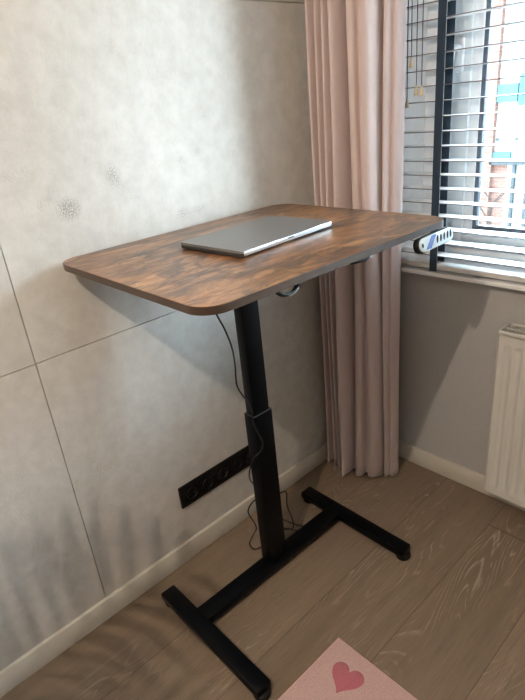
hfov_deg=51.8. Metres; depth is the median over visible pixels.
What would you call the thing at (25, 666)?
baseboard
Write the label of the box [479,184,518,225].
street tree
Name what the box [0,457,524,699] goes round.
floor
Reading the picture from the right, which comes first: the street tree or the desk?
the street tree
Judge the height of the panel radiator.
0.647 m
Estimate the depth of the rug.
1.49 m
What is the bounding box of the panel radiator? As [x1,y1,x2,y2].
[484,323,524,507]
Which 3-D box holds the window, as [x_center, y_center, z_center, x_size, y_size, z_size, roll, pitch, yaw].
[1.173,-0.772,1.136,0.247,1.462,1.975,-26,31,-37]
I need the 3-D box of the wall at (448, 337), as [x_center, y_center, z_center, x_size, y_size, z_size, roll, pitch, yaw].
[1.585,-0.435,1.002,0.360,2.600,3.600,-26,31,-37]
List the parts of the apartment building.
balcony panel, balcony panel, balcony panel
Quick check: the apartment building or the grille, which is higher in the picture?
the apartment building
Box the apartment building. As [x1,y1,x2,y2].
[479,0,524,227]
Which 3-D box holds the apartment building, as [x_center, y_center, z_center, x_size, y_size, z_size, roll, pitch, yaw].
[8.781,-4.446,12.935,4.140,10.600,23.000,-26,31,-37]
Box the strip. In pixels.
[178,445,249,508]
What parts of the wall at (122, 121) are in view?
wall panel, wall panel, wall panel, wall panel, wall panel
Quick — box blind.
[401,0,524,282]
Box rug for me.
[278,638,417,699]
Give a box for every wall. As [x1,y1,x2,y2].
[0,0,326,670]
[399,271,524,474]
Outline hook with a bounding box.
[275,283,300,296]
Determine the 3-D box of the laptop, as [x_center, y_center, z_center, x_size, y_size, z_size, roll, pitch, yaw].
[-0.012,-0.293,1.372,0.225,0.016,0.328,17,33,41]
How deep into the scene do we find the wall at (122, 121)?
1.53 m
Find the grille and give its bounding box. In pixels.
[505,325,524,334]
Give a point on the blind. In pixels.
(436, 262)
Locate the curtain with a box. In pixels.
[305,0,406,477]
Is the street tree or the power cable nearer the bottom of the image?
the power cable
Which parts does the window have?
handle, sill, sash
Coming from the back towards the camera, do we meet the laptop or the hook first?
the laptop
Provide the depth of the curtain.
1.80 m
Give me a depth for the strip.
1.94 m
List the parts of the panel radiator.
frame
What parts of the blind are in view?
pull cord, pull cord, pull cord, pull cord, rail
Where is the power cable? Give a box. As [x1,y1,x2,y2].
[216,314,302,549]
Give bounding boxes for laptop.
[181,215,330,256]
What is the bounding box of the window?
[401,0,524,290]
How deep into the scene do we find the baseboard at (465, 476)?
2.21 m
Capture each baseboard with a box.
[0,442,327,697]
[399,440,524,510]
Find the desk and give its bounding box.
[63,204,452,699]

